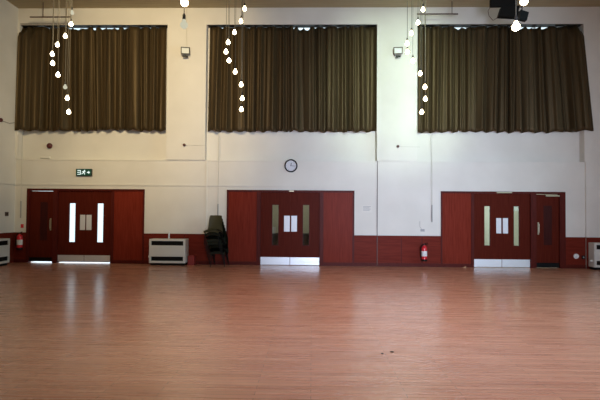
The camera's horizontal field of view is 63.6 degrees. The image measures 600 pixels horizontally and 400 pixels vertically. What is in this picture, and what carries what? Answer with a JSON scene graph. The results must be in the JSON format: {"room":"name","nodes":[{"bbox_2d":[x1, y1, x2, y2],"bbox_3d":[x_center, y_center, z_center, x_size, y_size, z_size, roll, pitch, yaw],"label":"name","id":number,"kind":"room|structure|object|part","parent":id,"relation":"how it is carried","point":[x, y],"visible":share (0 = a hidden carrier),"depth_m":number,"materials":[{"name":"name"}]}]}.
{"room":"community hall","nodes":[
{"label":"community hall","id":0,"kind":"room"},
{"bbox_2d":[0,0,17,232],"bbox_3d":[-8.794,-2.166,5.702,0.200,7.600,18.450,0,-1,1],"label":"wall","id":1,"kind":"structure","parent":0,"point":[8,11],"depth_m":14.06,"materials":[{"name":"beige paint"}]},
{"bbox_2d":[0,232,14,263],"bbox_3d":[-8.711,1.181,5.375,0.030,0.895,17.968,0,-1,1],"label":"panelling","id":2,"kind":"object","parent":1,"relation":"attached to","point":[2,235],"visible":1,"depth_m":14.23,"materials":[{"name":"brown wood"}]},
{"bbox_2d":[272,205,308,232],"bbox_3d":[-0.166,0.645,17.449,2.800,2.700,0.100,0,-1,1],"label":"wall","id":3,"kind":"structure","parent":0,"point":[275,207],"depth_m":17.40,"materials":[{"name":"beige paint"}]},
{"bbox_2d":[0,262,599,399],"bbox_3d":[0.493,1.744,5.187,18.450,0.100,18.080,0,-1,1],"label":"floor","id":4,"kind":"structure","parent":0,"point":[69,331],"depth_m":6.26,"materials":[{"name":"brown wood"}]},
{"bbox_2d":[0,238,9,265],"bbox_3d":[-8.369,1.448,13.167,0.260,0.755,1.110,0,-1,1],"label":"heater","id":5,"kind":"object","parent":4,"relation":"on","point":[4,242],"visible":1,"depth_m":13.52,"materials":[{"name":"white metal"}]},
{"bbox_2d":[0,240,7,245],"bbox_3d":[-8.264,1.189,13.201,0.020,0.125,0.930,0,-1,1],"label":"grille","id":6,"kind":"object","parent":5,"relation":"attached to","point":[2,242],"depth_m":13.48,"materials":[{"name":"black plastic"}]},
{"bbox_2d":[148,238,188,265],"bbox_3d":[-3.830,1.504,14.043,1.104,0.755,0.380,0,-1,1],"label":"heater","id":7,"kind":"object","parent":4,"relation":"on","point":[162,251],"visible":0.98,"depth_m":13.87,"materials":[{"name":"white metal"}]},
{"bbox_2d":[151,241,182,245],"bbox_3d":[-3.802,1.241,13.887,0.924,0.125,0.020,0,-1,1],"label":"grille","id":8,"kind":"object","parent":7,"relation":"attached to","point":[153,243],"depth_m":13.89,"materials":[{"name":"black plastic"}]},
{"bbox_2d":[151,257,182,260],"bbox_3d":[-3.806,1.683,13.876,0.924,0.120,0.020,0,-1,1],"label":"grille","id":9,"kind":"object","parent":7,"relation":"attached to","point":[152,258],"depth_m":13.88,"materials":[{"name":"black plastic"}]},
{"bbox_2d":[188,255,195,264],"bbox_3d":[-3.153,1.754,14.093,0.194,0.270,0.180,0,-1,1],"label":"box","id":10,"kind":"object","parent":4,"relation":"on","point":[191,258],"visible":1,"depth_m":14.00,"materials":[{"name":"red"}]},
{"bbox_2d":[210,237,228,266],"bbox_3d":[-2.288,1.474,13.847,0.460,0.835,0.480,0,-1,7],"label":"chair","id":11,"kind":"object","parent":4,"relation":"on","point":[227,251],"visible":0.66,"depth_m":13.64,"materials":[{"name":"black metal"}]},
{"bbox_2d":[209,234,227,263],"bbox_3d":[-2.310,1.386,13.827,0.460,0.835,0.480,0,-1,7],"label":"chair","id":12,"kind":"object","parent":11,"relation":"on","point":[226,248],"visible":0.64,"depth_m":13.61,"materials":[{"name":"black"}]},
{"bbox_2d":[208,234,226,260],"bbox_3d":[-2.332,1.297,13.808,0.460,0.835,0.480,0,-1,7],"label":"chair","id":13,"kind":"object","parent":12,"relation":"on","point":[225,245],"visible":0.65,"depth_m":13.59,"materials":[{"name":"black"}]},
{"bbox_2d":[207,229,225,257],"bbox_3d":[-2.354,1.208,13.789,0.460,0.835,0.480,0,-1,7],"label":"chair","id":14,"kind":"object","parent":13,"relation":"on","point":[224,242],"visible":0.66,"depth_m":13.58,"materials":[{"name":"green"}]},
{"bbox_2d":[206,225,225,253],"bbox_3d":[-2.376,1.120,13.770,0.460,0.835,0.480,0,-1,7],"label":"chair","id":15,"kind":"object","parent":14,"relation":"on","point":[211,239],"visible":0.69,"depth_m":13.56,"materials":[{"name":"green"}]},
{"bbox_2d":[205,222,224,250],"bbox_3d":[-2.398,1.031,13.751,0.460,0.835,0.480,0,-1,7],"label":"chair","id":16,"kind":"object","parent":15,"relation":"on","point":[210,236],"visible":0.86,"depth_m":13.54,"materials":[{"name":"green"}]},
{"bbox_2d":[204,219,223,248],"bbox_3d":[-2.421,0.942,13.732,0.460,0.835,0.480,0,-1,7],"label":"chair","id":17,"kind":"object","parent":16,"relation":"on","point":[209,233],"visible":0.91,"depth_m":13.51,"materials":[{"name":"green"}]},
{"bbox_2d":[203,215,222,244],"bbox_3d":[-2.443,0.854,13.713,0.460,0.835,0.480,0,-1,7],"label":"chair","id":18,"kind":"object","parent":17,"relation":"on","point":[215,221],"visible":0.98,"depth_m":13.88,"materials":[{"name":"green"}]},
{"bbox_2d":[588,242,599,269],"bbox_3d":[8.785,1.593,13.716,1.160,0.755,0.300,0,-1,1],"label":"heater","id":19,"kind":"object","parent":4,"relation":"on","point":[594,247],"visible":1,"depth_m":13.62,"materials":[{"name":"white metal"}]},
{"bbox_2d":[7,0,599,7],"bbox_3d":[0.557,-5.949,5.564,18.450,0.100,18.450,0,-1,1],"label":"ceiling","id":20,"kind":"structure","parent":0,"point":[17,3],"depth_m":14.03,"materials":[{"name":"beige paint"}]},
{"bbox_2d":[30,2,69,17],"bbox_3d":[-7.261,-5.524,14.079,1.194,0.444,0.040,0,-1,1],"label":"bar","id":21,"kind":"object","parent":20,"relation":"hanging from","point":[43,2],"visible":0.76,"depth_m":14.07,"materials":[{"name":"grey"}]},
{"bbox_2d":[50,0,59,65],"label":"chandelier","id":22,"kind":"object","parent":20,"relation":"hanging from","point":[52,63],"depth_m":10.17,"materials":[{"name":"white glass"}]},
{"bbox_3d":[-4.991,-4.241,10.049,0.008,3.075,0.009,0,-1,1],"label":"cord","id":23,"kind":"part","parent":22,"relation":"part of","materials":[{"name":"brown plastic"}]},
{"bbox_2d":[63,54,69,99],"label":"chandelier","id":24,"kind":"object","parent":20,"relation":"hanging from","point":[65,87],"depth_m":10.02,"materials":[{"name":"grey metal"}]},
{"bbox_3d":[-4.809,-4.001,10.079,0.008,3.551,0.009,0,-1,1],"label":"cord","id":25,"kind":"part","parent":24,"relation":"part of","materials":[{"name":"brown plastic"}]},
{"bbox_3d":[-4.796,-3.860,10.116,0.008,3.830,0.009,0,-1,1],"label":"cord","id":26,"kind":"part","parent":24,"relation":"part of","materials":[{"name":"brown plastic"}]},
{"bbox_2d":[63,0,73,49],"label":"chandelier","id":27,"kind":"object","parent":20,"relation":"hanging from","point":[71,8],"depth_m":10.12,"materials":[{"name":"white glass"}]},
{"bbox_3d":[-4.840,-4.114,10.049,0.008,3.326,0.009,0,-1,1],"label":"cord","id":28,"kind":"part","parent":27,"relation":"part of","materials":[{"name":"brown plastic"}]},
{"bbox_2d":[180,0,187,28],"bbox_3d":[-1.414,-3.882,5.406,0.680,4.070,0.680,0,-1,1],"label":"chandelier","id":29,"kind":"object","parent":20,"relation":"hanging from","point":[183,24],"visible":1,"depth_m":5.21,"materials":[{"name":"grey metal"}]},
{"bbox_3d":[-1.253,-1.905,5.230,0.082,0.111,0.082,0,-1,1],"label":"bulb","id":30,"kind":"part","parent":29,"relation":"part of","materials":[{"name":"glass"}]},
{"bbox_3d":[-1.249,-2.152,5.240,0.082,0.111,0.082,0,-1,1],"label":"bulb","id":31,"kind":"part","parent":29,"relation":"part of","materials":[{"name":"white glass"}]},
{"bbox_2d":[224,0,246,111],"bbox_3d":[-1.352,-3.808,10.136,0.680,3.982,0.680,0,-1,1],"label":"chandelier","id":32,"kind":"object","parent":20,"relation":"hanging from","point":[242,7],"visible":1,"depth_m":10.00,"materials":[{"name":"grey metal"}]},
{"bbox_3d":[-1.511,-4.600,10.281,0.008,2.293,0.009,0,-1,1],"label":"cord","id":33,"kind":"part","parent":32,"relation":"part of","materials":[{"name":"brown plastic"}]},
{"bbox_3d":[-1.451,-4.370,10.009,0.008,2.765,0.009,0,-1,1],"label":"cord","id":34,"kind":"part","parent":32,"relation":"part of","materials":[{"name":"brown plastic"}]},
{"bbox_3d":[-1.315,-4.247,9.956,0.008,3.011,0.009,0,-1,1],"label":"cord","id":35,"kind":"part","parent":32,"relation":"part of","materials":[{"name":"brown plastic"}]},
{"bbox_3d":[-1.197,-4.121,10.007,0.008,3.260,0.009,0,-1,1],"label":"cord","id":36,"kind":"part","parent":32,"relation":"part of","materials":[{"name":"brown plastic"}]},
{"bbox_3d":[-1.191,-3.865,10.011,0.008,3.771,0.009,0,-1,1],"label":"cord","id":37,"kind":"part","parent":32,"relation":"part of","materials":[{"name":"brown plastic"}]},
{"bbox_3d":[-1.178,-3.981,10.033,0.008,3.538,0.009,0,-1,1],"label":"cord","id":38,"kind":"part","parent":32,"relation":"part of","materials":[{"name":"brown plastic"}]},
{"bbox_2d":[405,0,426,113],"bbox_3d":[2.414,-3.754,10.040,0.680,4.036,0.680,0,-1,1],"label":"chandelier","id":39,"kind":"object","parent":20,"relation":"hanging from","point":[423,9],"visible":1,"depth_m":10.02,"materials":[{"name":"glowing white glass"},{"name":"metal"}]},
{"bbox_3d":[2.245,-4.458,10.103,0.008,2.528,0.009,0,-1,1],"label":"cord","id":40,"kind":"part","parent":39,"relation":"part of","materials":[{"name":"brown plastic"}]},
{"bbox_3d":[2.604,-3.961,10.041,0.008,3.520,0.009,0,-1,1],"label":"cord","id":41,"kind":"part","parent":39,"relation":"part of","materials":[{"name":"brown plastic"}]},
{"bbox_2d":[417,13,457,14],"bbox_3d":[3.920,-5.475,13.799,1.161,0.385,0.040,0,-1,1],"label":"bar","id":42,"kind":"object","parent":20,"relation":"hanging from","point":[417,13],"visible":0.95,"depth_m":13.78,"materials":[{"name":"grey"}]},
{"bbox_2d":[488,0,528,21],"bbox_3d":[5.447,-5.181,12.682,1.031,1.004,0.160,0,-1,1],"label":"stage light","id":43,"kind":"object","parent":20,"relation":"hanging from","point":[507,7],"visible":0.96,"depth_m":12.63,"materials":[{"name":"black metal"}]},
{"bbox_2d":[512,0,527,30],"bbox_3d":[2.256,-3.834,5.314,0.680,4.114,0.680,0,-1,1],"label":"chandelier","id":44,"kind":"object","parent":20,"relation":"hanging from","point":[516,26],"visible":1,"depth_m":5.09,"materials":[{"name":"white glass"}]},
{"bbox_3d":[2.276,-1.837,5.100,0.082,0.111,0.082,0,-1,1],"label":"bulb","id":45,"kind":"part","parent":44,"relation":"part of","materials":[{"name":"white glass"}]},
{"bbox_3d":[2.438,-2.174,5.267,0.082,0.111,0.082,0,-1,1],"label":"bulb","id":46,"kind":"part","parent":44,"relation":"part of","materials":[{"name":"white glass"}]},
{"bbox_2d":[14,7,599,261],"bbox_3d":[0.751,-1.874,14.438,18.450,7.600,0.500,0,-1,1],"label":"wall","id":47,"kind":"structure","parent":0,"point":[402,211],"depth_m":14.28,"materials":[{"name":"beige paint"}]},
{"bbox_2d":[14,232,25,262],"bbox_3d":[-8.314,1.408,14.365,0.375,0.895,0.032,0,-1,1],"label":"panelling","id":48,"kind":"object","parent":47,"relation":"attached to","point":[19,255],"visible":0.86,"depth_m":14.36,"materials":[{"name":"brown wood"}]},
{"bbox_2d":[15,232,23,249],"bbox_3d":[-8.264,1.194,14.269,0.219,0.529,0.187,0,-1,1],"label":"fire extinguisher","id":49,"kind":"object","parent":48,"relation":"attached to","point":[19,242],"visible":1,"depth_m":14.20,"materials":[{"name":"red metal"}]},
{"bbox_3d":[-8.317,1.806,14.355,0.375,0.100,0.032,0,-1,1],"label":"skirting","id":50,"kind":"part","parent":48,"relation":"part of","materials":[{"name":"brown wood"}]},
{"bbox_2d":[20,134,22,217],"bbox_3d":[-8.284,-0.717,14.399,0.033,2.503,0.033,0,-2,24],"label":"pull cord","id":51,"kind":"object","parent":47,"relation":"hanging from","point":[22,134],"visible":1,"depth_m":14.39,"materials":[{"name":"beige plastic"}]},
{"bbox_3d":[-8.282,-0.969,14.405,0.012,1.998,0.014,0,-1,1],"label":"cord","id":52,"kind":"part","parent":51,"relation":"part of","materials":[{"name":"beige plastic"}]},
{"bbox_2d":[76,169,92,175],"bbox_3d":[-6.399,-0.817,14.350,0.470,0.210,0.079,0,-1,1],"label":"exit sign","id":53,"kind":"object","parent":47,"relation":"attached to","point":[79,172],"visible":1,"depth_m":14.31,"materials":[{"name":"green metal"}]},
{"bbox_2d":[25,188,144,263],"bbox_3d":[-6.361,0.771,14.378,3.520,2.200,0.140,0,-1,1],"label":"door surround","id":54,"kind":"object","parent":47,"relation":"attached to","point":[127,205],"visible":1,"depth_m":14.30,"materials":[{"name":"brown wood"}]},
{"bbox_2d":[29,191,52,260],"bbox_3d":[-7.684,0.781,14.388,0.709,2.080,0.106,0,-1,1],"label":"door","id":55,"kind":"structure","parent":54,"relation":"attached to","point":[41,202],"depth_m":14.40,"materials":[{"name":"brown wood"}]},
{"bbox_3d":[-7.691,1.761,14.369,0.701,0.120,0.007,0,-1,1],"label":"kick plate","id":56,"kind":"part","parent":55,"relation":"part of","materials":[{"name":"black"}]},
{"bbox_3d":[-7.621,0.632,14.402,0.226,1.140,0.006,0,-1,1],"label":"inset panel","id":57,"kind":"part","parent":55,"relation":"part of","materials":[{"name":"brown wood"}]},
{"bbox_2d":[57,191,110,261],"bbox_3d":[-6.391,0.784,14.382,1.594,2.106,0.053,0,-1,1],"label":"door","id":58,"kind":"structure","parent":54,"relation":"attached to","point":[85,248],"depth_m":14.36,"materials":[{"name":"brown wood"}]},
{"bbox_3d":[-6.798,1.724,14.348,0.785,0.185,0.006,0,-1,1],"label":"kick plate","id":59,"kind":"part","parent":58,"relation":"part of","materials":[{"name":"silver metal"}]},
{"bbox_3d":[-6.452,0.665,14.366,0.156,0.450,0.007,0,-1,1],"label":"push plate","id":60,"kind":"part","parent":58,"relation":"part of","materials":[{"name":"white metal"}]},
{"bbox_3d":[-6.263,0.666,14.361,0.156,0.450,0.007,0,-1,1],"label":"push plate","id":61,"kind":"part","parent":58,"relation":"part of","materials":[{"name":"white metal"}]},
{"bbox_3d":[-6.000,1.730,14.328,0.785,0.185,0.006,0,-1,1],"label":"kick plate","id":62,"kind":"part","parent":58,"relation":"part of","materials":[{"name":"silver metal"}]},
{"bbox_3d":[-5.086,1.828,14.277,0.860,0.100,0.026,0,-1,1],"label":"skirting","id":63,"kind":"part","parent":54,"relation":"part of","materials":[{"name":"brown wood"}]},
{"bbox_3d":[-5.078,0.759,14.307,0.860,2.040,0.018,0,-1,1],"label":"panel","id":64,"kind":"part","parent":54,"relation":"part of","materials":[{"name":"red wood"}]},
{"bbox_2d":[21,25,167,27],"bbox_3d":[-6.179,-5.218,14.567,4.440,0.015,0.205,0,-1,1],"label":"track","id":65,"kind":"object","parent":47,"relation":"attached to","point":[24,26],"visible":0.81,"depth_m":14.53,"materials":[{"name":"grey metal"}]},
{"bbox_2d":[15,26,92,131],"bbox_3d":[-7.315,-3.631,14.548,2.280,3.176,0.320,0,-1,0],"label":"curtain","id":66,"kind":"object","parent":65,"relation":"hanging from","point":[41,104],"visible":0.97,"depth_m":14.53,"materials":[{"name":"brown fabric"}]},
{"bbox_2d":[90,26,165,131],"bbox_3d":[-5.144,-3.624,14.521,2.327,3.155,0.206,0,-1,1],"label":"curtain","id":67,"kind":"object","parent":65,"relation":"hanging from","point":[129,64],"visible":1,"depth_m":14.50,"materials":[{"name":"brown fabric"}]},
{"bbox_2d":[143,233,225,264],"bbox_3d":[-3.386,1.443,14.241,2.445,0.895,0.032,0,-1,1],"label":"panelling","id":68,"kind":"object","parent":47,"relation":"attached to","point":[197,247],"visible":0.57,"depth_m":14.23,"materials":[{"name":"brown wood"}]},
{"bbox_3d":[-3.389,1.840,14.231,2.445,0.100,0.032,0,-1,1],"label":"skirting","id":69,"kind":"part","parent":68,"relation":"part of","materials":[{"name":"brown wood"}]},
{"bbox_2d":[181,47,189,57],"bbox_3d":[-3.374,-4.346,14.257,0.260,0.289,0.211,1,-1,-11],"label":"floodlight","id":70,"kind":"object","parent":47,"relation":"attached to","point":[184,50],"visible":1,"depth_m":14.18,"materials":[{"name":"grey metal"}]},
{"bbox_2d":[205,161,207,229],"bbox_3d":[-2.765,-0.076,14.265,0.050,2.155,0.030,0,-1,1],"label":"cable trunking","id":71,"kind":"object","parent":47,"relation":"attached to","point":[206,161],"visible":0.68,"depth_m":14.25,"materials":[{"name":"beige paint"}]},
{"bbox_2d":[208,26,292,132],"bbox_3d":[-1.468,-3.593,14.428,2.570,3.165,0.206,0,-1,1],"label":"curtain","id":72,"kind":"object","parent":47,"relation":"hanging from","point":[267,104],"visible":1,"depth_m":14.42,"materials":[{"name":"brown fabric"}]},
{"bbox_2d":[217,143,218,214],"bbox_3d":[-2.404,-0.776,14.253,0.033,2.463,0.033,0,-2,24],"label":"pull cord","id":73,"kind":"object","parent":72,"relation":"hanging from","point":[218,143],"visible":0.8,"depth_m":14.25,"materials":[{"name":"beige plastic"}]},
{"bbox_3d":[-2.403,-0.945,14.258,0.012,2.125,0.014,0,-1,1],"label":"cord","id":74,"kind":"part","parent":73,"relation":"part of","materials":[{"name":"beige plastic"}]},
{"bbox_2d":[226,190,354,265],"bbox_3d":[-0.286,0.813,14.226,3.745,2.200,0.140,0,-1,1],"label":"door surround","id":75,"kind":"object","parent":47,"relation":"attached to","point":[243,221],"visible":1,"depth_m":14.17,"materials":[{"name":"brown wood"}]},
{"bbox_3d":[-1.697,1.852,14.192,0.840,0.100,0.026,0,-1,1],"label":"skirting","id":76,"kind":"part","parent":75,"relation":"part of","materials":[{"name":"brown wood"}]},
{"bbox_3d":[-1.689,0.783,14.222,0.840,2.040,0.018,0,-1,1],"label":"panel","id":77,"kind":"part","parent":75,"relation":"part of","materials":[{"name":"red wood"}]},
{"bbox_2d":[260,190,319,264],"bbox_3d":[-0.292,0.814,14.196,1.739,2.182,0.120,0,-1,1],"label":"door","id":78,"kind":"structure","parent":75,"relation":"attached to","point":[290,249],"depth_m":14.21,"materials":[{"name":"brown wood"}]},
{"bbox_3d":[-0.734,1.786,14.195,0.857,0.223,0.006,0,-1,1],"label":"kick plate","id":79,"kind":"part","parent":78,"relation":"part of","materials":[{"name":"silver metal"}]},
{"bbox_3d":[-0.385,0.695,14.213,0.170,0.465,0.007,0,-1,1],"label":"push plate","id":80,"kind":"part","parent":78,"relation":"part of","materials":[{"name":"white metal"}]},
{"bbox_3d":[-0.173,0.696,14.208,0.170,0.465,0.007,0,-1,1],"label":"push plate","id":81,"kind":"part","parent":78,"relation":"part of","materials":[{"name":"white"}]},
{"bbox_3d":[0.136,1.792,14.173,0.857,0.223,0.006,0,-1,1],"label":"kick plate","id":82,"kind":"part","parent":78,"relation":"part of","materials":[{"name":"silver metal"}]},
{"bbox_3d":[1.102,1.872,14.121,0.850,0.100,0.026,0,-1,1],"label":"skirting","id":83,"kind":"part","parent":75,"relation":"part of","materials":[{"name":"brown wood"}]},
{"bbox_3d":[1.110,0.802,14.152,0.850,2.040,0.018,0,-1,1],"label":"panel","id":84,"kind":"part","parent":75,"relation":"part of","materials":[{"name":"red wood"}]},
{"bbox_2d":[284,159,297,171],"bbox_3d":[-0.265,-1.007,14.216,0.386,0.386,0.050,0,-1,1],"label":"wall clock","id":85,"kind":"object","parent":47,"relation":"attached to","point":[290,165],"visible":1,"depth_m":14.21,"materials":[{"name":"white plastic"}]},
{"bbox_2d":[208,25,375,27],"bbox_3d":[-0.241,-5.176,14.418,4.980,0.015,0.205,0,-1,1],"label":"track","id":86,"kind":"object","parent":47,"relation":"attached to","point":[210,26],"visible":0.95,"depth_m":14.39,"materials":[{"name":"grey metal"}]},
{"bbox_3d":[-0.241,-5.171,14.440,4.980,0.006,0.024,0,-1,1],"label":"rail","id":87,"kind":"part","parent":86,"relation":"part of","materials":[{"name":"black plastic"}]},
{"bbox_2d":[289,26,376,132],"bbox_3d":[0.969,-3.576,14.367,2.607,3.164,0.206,0,-1,1],"label":"curtain","id":88,"kind":"object","parent":86,"relation":"hanging from","point":[335,69],"visible":0.99,"depth_m":14.36,"materials":[{"name":"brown fabric"}]},
{"bbox_2d":[0,182,599,188],"bbox_3d":[0.510,-0.631,5.206,18.450,0.040,18.000,0,-1,1],"label":"trim","id":89,"kind":"structure","parent":47,"relation":"attached to","point":[0,182],"depth_m":14.19,"materials":[{"name":"beige paint"}]},
{"bbox_2d":[16,159,599,162],"bbox_3d":[0.740,-1.140,14.188,18.450,0.030,0.062,0,-1,1],"label":"trim","id":90,"kind":"structure","parent":47,"relation":"attached to","point":[16,159],"depth_m":14.22,"materials":[{"name":"beige paint"}]},
{"bbox_2d":[362,205,371,211],"bbox_3d":[1.959,0.257,14.151,0.300,0.210,0.005,0,-1,1],"label":"notice","id":91,"kind":"object","parent":47,"relation":"attached to","point":[365,208],"visible":1,"depth_m":14.15,"materials":[{"name":"white paper"}]},
{"bbox_2d":[377,161,377,240],"bbox_3d":[2.254,0.393,14.119,0.018,3.075,0.023,0,-1,1],"label":"conduit","id":92,"kind":"object","parent":47,"relation":"attached to","point":[377,161],"visible":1,"depth_m":14.12,"materials":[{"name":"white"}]},
{"bbox_2d":[354,235,440,266],"bbox_3d":[2.834,1.486,14.085,2.510,0.895,0.032,0,-1,1],"label":"panelling","id":93,"kind":"object","parent":47,"relation":"attached to","point":[393,251],"visible":0.98,"depth_m":14.08,"materials":[{"name":"brown wood"}]},
{"bbox_3d":[2.831,1.884,14.075,2.510,0.100,0.032,0,-1,1],"label":"skirting","id":94,"kind":"part","parent":93,"relation":"part of","materials":[{"name":"brown wood"}]},
{"bbox_2d":[420,243,426,260],"bbox_3d":[3.576,1.494,13.966,0.219,0.529,0.187,0,-1,1],"label":"fire extinguisher","id":95,"kind":"object","parent":93,"relation":"attached to","point":[423,251],"visible":1,"depth_m":13.89,"materials":[{"name":"red metal"}]},
{"bbox_2d":[393,47,402,57],"bbox_3d":[2.856,-4.298,14.101,0.260,0.289,0.211,0,-1,9],"label":"floodlight","id":96,"kind":"object","parent":47,"relation":"attached to","point":[397,50],"visible":1,"depth_m":14.03,"materials":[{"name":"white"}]},
{"bbox_2d":[418,26,514,133],"bbox_3d":[4.897,-3.549,14.268,2.857,3.164,0.206,0,-1,1],"label":"curtain","id":97,"kind":"object","parent":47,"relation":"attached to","point":[467,70],"visible":0.98,"depth_m":14.26,"materials":[{"name":"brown fabric"}]},
{"bbox_2d":[431,205,432,221],"bbox_3d":[3.845,-0.658,14.095,0.033,2.596,0.033,0,-2,24],"label":"pull cord","id":98,"kind":"object","parent":97,"relation":"hanging from","point":[431,205],"visible":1,"depth_m":14.06,"materials":[{"name":"beige plastic"}]},
{"bbox_2d":[417,24,581,26],"bbox_3d":[5.851,-5.133,14.265,4.770,0.015,0.205,0,-1,1],"label":"track","id":99,"kind":"object","parent":47,"relation":"attached to","point":[421,25],"visible":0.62,"depth_m":14.22,"materials":[{"name":"grey metal"}]},
{"bbox_3d":[5.852,-5.128,14.287,4.770,0.006,0.024,0,-1,1],"label":"rail","id":100,"kind":"part","parent":99,"relation":"part of","materials":[{"name":"black plastic"}]},
{"bbox_2d":[509,25,593,133],"bbox_3d":[7.314,-3.538,14.147,2.339,3.155,0.339,0,-1,1],"label":"curtain","id":101,"kind":"object","parent":99,"relation":"hanging from","point":[552,91],"visible":0.99,"depth_m":14.18,"materials":[{"name":"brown fabric"}]},
{"bbox_2d":[441,191,565,267],"bbox_3d":[5.880,0.857,14.071,3.570,2.200,0.140,0,-1,1],"label":"door surround","id":102,"kind":"object","parent":47,"relation":"attached to","point":[457,207],"visible":0.99,"depth_m":14.04,"materials":[{"name":"brown wood"}]},
{"bbox_3d":[4.543,1.896,14.035,0.835,0.100,0.026,0,-1,1],"label":"skirting","id":103,"kind":"part","parent":102,"relation":"part of","materials":[{"name":"brown wood"}]},
{"bbox_3d":[4.552,0.826,14.066,0.835,2.040,0.018,0,-1,1],"label":"panel","id":104,"kind":"part","parent":102,"relation":"part of","materials":[{"name":"red wood"}]},
{"bbox_2d":[474,192,529,266],"bbox_3d":[5.859,0.857,14.041,1.624,2.182,0.120,0,-1,1],"label":"door","id":105,"kind":"structure","parent":102,"relation":"attached to","point":[501,251],"depth_m":14.05,"materials":[{"name":"brown wood"}]},
{"bbox_3d":[5.446,1.829,14.040,0.800,0.223,0.006,0,-1,1],"label":"kick plate","id":106,"kind":"part","parent":105,"relation":"part of","materials":[{"name":"silver metal"}]},
{"bbox_3d":[5.773,0.748,14.059,0.144,0.445,0.007,0,-1,1],"label":"push plate","id":107,"kind":"part","parent":105,"relation":"part of","materials":[{"name":"white"}]},
{"bbox_3d":[5.965,0.749,14.054,0.150,0.445,0.007,0,-1,1],"label":"push plate","id":108,"kind":"part","parent":105,"relation":"part of","materials":[{"name":"white metal"}]},
{"bbox_3d":[6.258,1.835,14.020,0.800,0.223,0.006,0,-1,1],"label":"kick plate","id":109,"kind":"part","parent":105,"relation":"part of","materials":[{"name":"silver metal"}]},
{"bbox_2d":[536,195,559,267],"bbox_3d":[7.166,0.901,14.014,0.669,2.112,0.106,0,-1,1],"label":"door","id":110,"kind":"structure","parent":102,"relation":"attached to","point":[547,206],"depth_m":14.02,"materials":[{"name":"brown wood"}]},
{"bbox_3d":[7.180,0.736,14.030,0.243,1.140,0.006,0,-1,1],"label":"inset panel","id":111,"kind":"part","parent":110,"relation":"part of","materials":[{"name":"brown wood"}]},
{"bbox_3d":[7.158,1.884,13.995,0.661,0.138,0.007,0,-1,1],"label":"kick plate","id":112,"kind":"part","parent":110,"relation":"part of","materials":[{"name":"black metal"}]},
{"bbox_2d":[566,237,585,268],"bbox_3d":[7.945,1.522,13.956,0.575,0.895,0.032,0,-1,1],"label":"panelling","id":113,"kind":"object","parent":47,"relation":"attached to","point":[574,245],"visible":1,"depth_m":13.95,"materials":[{"name":"brown wood"}]},
{"bbox_3d":[7.942,1.920,13.946,0.575,0.100,0.032,0,-1,1],"label":"skirting","id":114,"kind":"part","parent":113,"relation":"part of","materials":[{"name":"brown wood"}]},
{"bbox_2d":[586,237,599,268],"bbox_3d":[9.086,1.529,13.878,1.710,0.895,0.032,0,-1,1],"label":"panelling","id":115,"kind":"object","parent":47,"relation":"attached to","point":[588,239],"visible":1,"depth_m":13.90,"materials":[{"name":"brown wood"}]},
{"bbox_2d":[484,206,518,245],"bbox_3d":[6.332,0.690,17.286,3.400,2.700,0.100,0,-1,1],"label":"window","id":116,"kind":"structure","parent":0,"point":[486,208],"depth_m":17.21,"materials":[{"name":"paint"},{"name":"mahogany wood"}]},
{"bbox_3d":[-0.217,2.004,15.805,2.800,0.100,3.120,0,-1,1],"label":"floor","id":117,"kind":"structure","parent":0,"visible":0},
{"bbox_2d":[272,233,308,244],"bbox_3d":[-0.200,1.548,16.376,2.500,0.840,0.560,0,-1,1],"label":"countertop","id":118,"kind":"structure","parent":117,"relation":"on","point":[274,235],"depth_m":16.13,"materials":[{"name":"grey"}]}
]}

